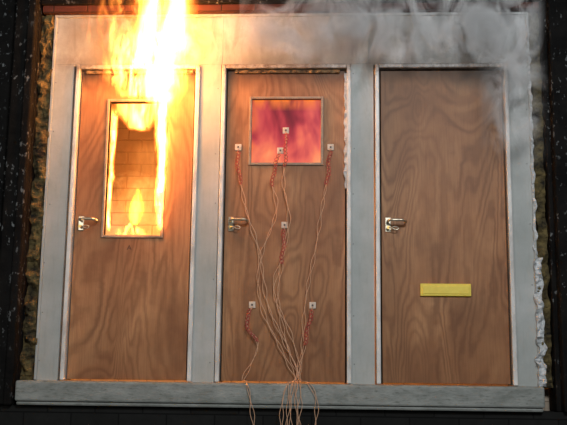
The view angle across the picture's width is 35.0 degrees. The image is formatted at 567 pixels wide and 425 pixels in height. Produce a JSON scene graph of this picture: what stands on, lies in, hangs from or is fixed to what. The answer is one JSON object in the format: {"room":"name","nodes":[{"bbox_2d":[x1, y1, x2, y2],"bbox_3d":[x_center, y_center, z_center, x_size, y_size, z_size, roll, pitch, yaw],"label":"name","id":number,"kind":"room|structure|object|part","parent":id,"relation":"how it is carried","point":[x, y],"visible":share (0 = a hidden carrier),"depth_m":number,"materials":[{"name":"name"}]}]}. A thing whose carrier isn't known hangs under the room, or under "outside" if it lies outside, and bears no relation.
{"room":"fire testing laboratory","nodes":[
{"label":"fire testing laboratory","id":0,"kind":"room"},
{"bbox_2d":[0,0,44,404],"bbox_3d":[-2.323,-0.166,6.133,1.325,2.856,0.540,0,-10,3],"label":"frame","id":1,"kind":"structure","parent":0,"point":[20,20],"depth_m":5.90,"materials":[{"name":"black speckled stone"}]},
{"bbox_2d":[0,404,566,424],"bbox_3d":[0.094,1.579,5.787,6.200,0.644,0.590,0,-10,3],"label":"frame","id":2,"kind":"object","parent":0,"point":[14,414],"depth_m":5.56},
{"bbox_2d":[36,15,538,386],"bbox_3d":[0.022,-0.120,5.941,3.190,2.462,0.120,0,-10,3],"label":"wall","id":3,"kind":"structure","parent":0,"point":[209,42],"depth_m":5.99,"materials":[{"name":"grey paint"}]},
{"bbox_2d":[20,15,54,379],"bbox_3d":[-1.625,-0.131,5.990,0.123,2.462,0.162,0,-10,3],"label":"mineral wool packing","id":4,"kind":"object","parent":3,"relation":"attached to","point":[27,356],"visible":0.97,"depth_m":5.94,"materials":[{"name":"brown"}]},
{"bbox_2d":[60,64,200,381],"bbox_3d":[-0.990,0.043,5.934,0.842,2.094,0.112,0,-10,3],"label":"frame","id":5,"kind":"object","parent":3,"relation":"attached to","point":[80,69],"visible":0.86,"depth_m":5.91,"materials":[{"name":"white paint"}]},
{"bbox_2d":[67,72,195,379],"bbox_3d":[-0.992,0.054,5.893,0.764,2.046,0.123,0,-10,3],"label":"leaf","id":6,"kind":"object","parent":3,"relation":"attached to","point":[129,312],"depth_m":5.86,"materials":[{"name":"brown wood"}]},
{"bbox_2d":[78,216,83,230],"bbox_3d":[-1.331,0.072,5.920,0.036,0.095,0.008,0,-10,3],"label":"plate","id":7,"kind":"object","parent":6,"relation":"attached to","point":[79,223],"depth_m":5.92,"materials":[{"name":"silver metal"}]},
{"bbox_3d":[-1.278,0.049,5.884,0.130,0.028,0.077,0,-10,3],"label":"handle","id":8,"kind":"part","parent":6,"relation":"part of","materials":[{"name":"silver metal"}]},
{"bbox_3d":[-1.278,0.049,5.884,0.130,0.028,0.077,0,-10,3],"label":"lever","id":9,"kind":"part","parent":6,"relation":"part of","materials":[{"name":"silver metal"}]},
{"bbox_2d":[101,99,167,237],"bbox_3d":[-0.986,-0.294,5.990,0.410,0.942,0.062,0,-10,3],"label":"bead","id":10,"kind":"object","parent":6,"relation":"attached to","point":[164,101],"visible":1,"depth_m":5.97,"materials":[{"name":"brown wood"}]},
{"bbox_2d":[86,70,193,73],"bbox_3d":[-0.970,-0.946,6.075,0.730,0.020,0.034,0,-10,3],"label":"foam","id":11,"kind":"object","parent":6,"relation":"attached to","point":[96,71],"visible":1,"depth_m":6.07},
{"bbox_2d":[214,64,350,383],"bbox_3d":[0.009,0.047,5.886,0.862,2.094,0.112,0,-10,3],"label":"frame","id":12,"kind":"object","parent":3,"relation":"attached to","point":[229,67],"visible":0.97,"depth_m":5.88,"materials":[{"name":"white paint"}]},
{"bbox_2d":[221,71,344,381],"bbox_3d":[0.007,0.058,5.844,0.784,2.046,0.123,0,-10,3],"label":"leaf","id":13,"kind":"object","parent":3,"relation":"attached to","point":[323,360],"depth_m":5.83,"materials":[{"name":"brown wood"}]},
{"bbox_2d":[228,217,233,230],"bbox_3d":[-0.342,0.075,5.871,0.036,0.095,0.008,0,-10,3],"label":"plate","id":14,"kind":"object","parent":13,"relation":"attached to","point":[229,223],"depth_m":5.87,"materials":[{"name":"silver metal"}]},
{"bbox_3d":[-0.289,0.053,5.836,0.130,0.028,0.077,0,-10,3],"label":"handle","id":15,"kind":"part","parent":13,"relation":"part of","materials":[{"name":"silver metal"}]},
{"bbox_3d":[-0.289,0.053,5.836,0.130,0.028,0.077,0,-10,3],"label":"lever","id":16,"kind":"part","parent":13,"relation":"part of","materials":[{"name":"silver metal"}]},
{"bbox_2d":[235,127,333,424],"bbox_3d":[-0.009,0.486,5.703,0.652,2.167,0.199,0,-10,3],"label":"wires","id":17,"kind":"object","parent":13,"relation":"attached to","point":[330,147],"visible":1,"depth_m":5.75,"materials":[{"name":"brown"}]},
{"bbox_2d":[251,100,320,162],"bbox_3d":[0.019,-0.538,5.986,0.469,0.443,0.008,0,-10,3],"label":"glass pane","id":18,"kind":"object","parent":13,"relation":"attached to","point":[269,117],"visible":1,"depth_m":5.98,"materials":[{"name":"pink"}]},
{"bbox_2d":[248,96,323,165],"bbox_3d":[0.018,-0.538,5.985,0.495,0.470,0.062,0,-10,3],"label":"bead","id":19,"kind":"object","parent":13,"relation":"attached to","point":[259,97],"visible":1,"depth_m":5.97,"materials":[{"name":"brown wood"}]},
{"bbox_2d":[235,70,339,73],"bbox_3d":[0.024,-0.942,6.027,0.701,0.020,0.034,0,-10,3],"label":"foam","id":20,"kind":"object","parent":13,"relation":"attached to","point":[236,71],"visible":1,"depth_m":6.02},
{"bbox_2d":[34,12,540,379],"bbox_3d":[0.019,-0.137,5.877,3.200,2.454,0.012,0,-10,3],"label":"trim","id":21,"kind":"structure","parent":3,"relation":"attached to","point":[411,13],"depth_m":6.04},
{"bbox_2d":[38,22,536,366],"bbox_3d":[0.017,-0.165,5.886,3.157,2.281,0.004,0,-10,3],"label":"screws","id":22,"kind":"object","parent":3,"relation":"attached to","point":[353,22],"visible":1,"depth_m":5.87,"materials":[{"name":"silver metal"}]},
{"bbox_2d":[43,2,538,15],"bbox_3d":[0.031,-1.366,6.136,3.340,0.052,0.165,0,-10,3],"label":"beam","id":23,"kind":"structure","parent":3,"relation":"on","point":[530,7],"depth_m":6.06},
{"bbox_2d":[343,73,346,188],"bbox_3d":[0.412,-0.542,5.934,0.034,0.780,0.043,0,-10,3],"label":"foam","id":24,"kind":"object","parent":3,"relation":"attached to","point":[345,74],"visible":1,"depth_m":5.92,"materials":[{"name":"white"}]},
{"bbox_2d":[380,71,510,384],"bbox_3d":[1.032,0.062,5.794,0.796,2.046,0.123,0,-10,3],"label":"leaf","id":25,"kind":"object","parent":3,"relation":"attached to","point":[442,155],"depth_m":5.80,"materials":[{"name":"brown wood"}]},
{"bbox_2d":[385,217,390,231],"bbox_3d":[0.677,0.079,5.822,0.036,0.095,0.008,0,-10,3],"label":"plate","id":26,"kind":"object","parent":25,"relation":"attached to","point":[386,224],"depth_m":5.82,"materials":[{"name":"silver metal"}]},
{"bbox_3d":[0.730,0.056,5.786,0.130,0.028,0.077,0,-10,3],"label":"handle","id":27,"kind":"part","parent":25,"relation":"part of","materials":[{"name":"silver metal"}]},
{"bbox_3d":[0.730,0.056,5.786,0.130,0.028,0.077,0,-10,3],"label":"lever","id":28,"kind":"part","parent":25,"relation":"part of","materials":[{"name":"silver metal"}]},
{"bbox_3d":[1.032,0.493,5.727,0.321,0.079,0.018,0,-10,3],"label":"letter slot","id":29,"kind":"part","parent":25,"relation":"part of","materials":[{"name":"gold metal"}]},
{"bbox_2d":[422,286,468,293],"bbox_3d":[1.031,0.491,5.717,0.297,0.053,0.006,0,-10,3],"label":"flap","id":30,"kind":"object","parent":25,"relation":"attached to","point":[425,289],"depth_m":5.71,"materials":[{"name":"gold metal"}]},
{"bbox_2d":[374,63,517,385],"bbox_3d":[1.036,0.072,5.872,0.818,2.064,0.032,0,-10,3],"label":"door frame","id":31,"kind":"object","parent":3,"relation":"attached to","point":[379,72],"visible":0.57,"depth_m":5.86,"materials":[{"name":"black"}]},
{"bbox_2d":[525,14,537,257],"bbox_3d":[1.614,-0.520,5.857,0.037,1.640,0.032,0,-10,3],"label":"strip","id":32,"kind":"object","parent":3,"relation":"attached to","point":[526,17],"visible":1,"depth_m":5.84,"materials":[{"name":"plastic"}]},
{"bbox_2d":[528,13,552,387],"bbox_3d":[1.658,-0.117,5.842,0.091,2.462,0.137,0,-10,3],"label":"mineral wool packing","id":33,"kind":"object","parent":3,"relation":"attached to","point":[533,21],"visible":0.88,"depth_m":5.83,"materials":[{"name":"grey"}]},
{"bbox_2d":[533,258,547,386],"bbox_3d":[1.607,0.681,5.637,0.076,0.803,0.051,0,-10,3],"label":"strip","id":34,"kind":"object","parent":3,"relation":"attached to","point":[537,296],"visible":1,"depth_m":5.63,"materials":[{"name":"plastic"}]},
{"bbox_2d":[41,0,539,5],"bbox_3d":[0.132,-1.710,6.326,6.200,0.690,0.460,0,-10,3],"label":"lintel beam","id":35,"kind":"structure","parent":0,"point":[43,2],"depth_m":6.07,"materials":[{"name":"paint"}]},
{"bbox_2d":[71,71,549,410],"bbox_3d":[0.041,0.000,6.630,3.600,2.756,1.280,0,-10,3],"label":"wall","id":36,"kind":"structure","parent":0,"point":[134,194],"depth_m":7.24,"materials":[{"name":"brick"}]},
{"bbox_2d":[15,380,544,411],"bbox_3d":[-0.039,1.148,5.645,3.255,0.151,0.270,0,-10,3],"label":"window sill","id":37,"kind":"structure","parent":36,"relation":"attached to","point":[27,392],"depth_m":5.52,"materials":[{"name":"concrete"}]},
{"bbox_2d":[537,0,566,412],"bbox_3d":[2.454,-0.148,5.905,1.510,2.856,0.530,0,-10,3],"label":"frame","id":38,"kind":"structure","parent":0,"point":[552,14],"depth_m":5.73,"materials":[{"name":"paint"}]}
]}

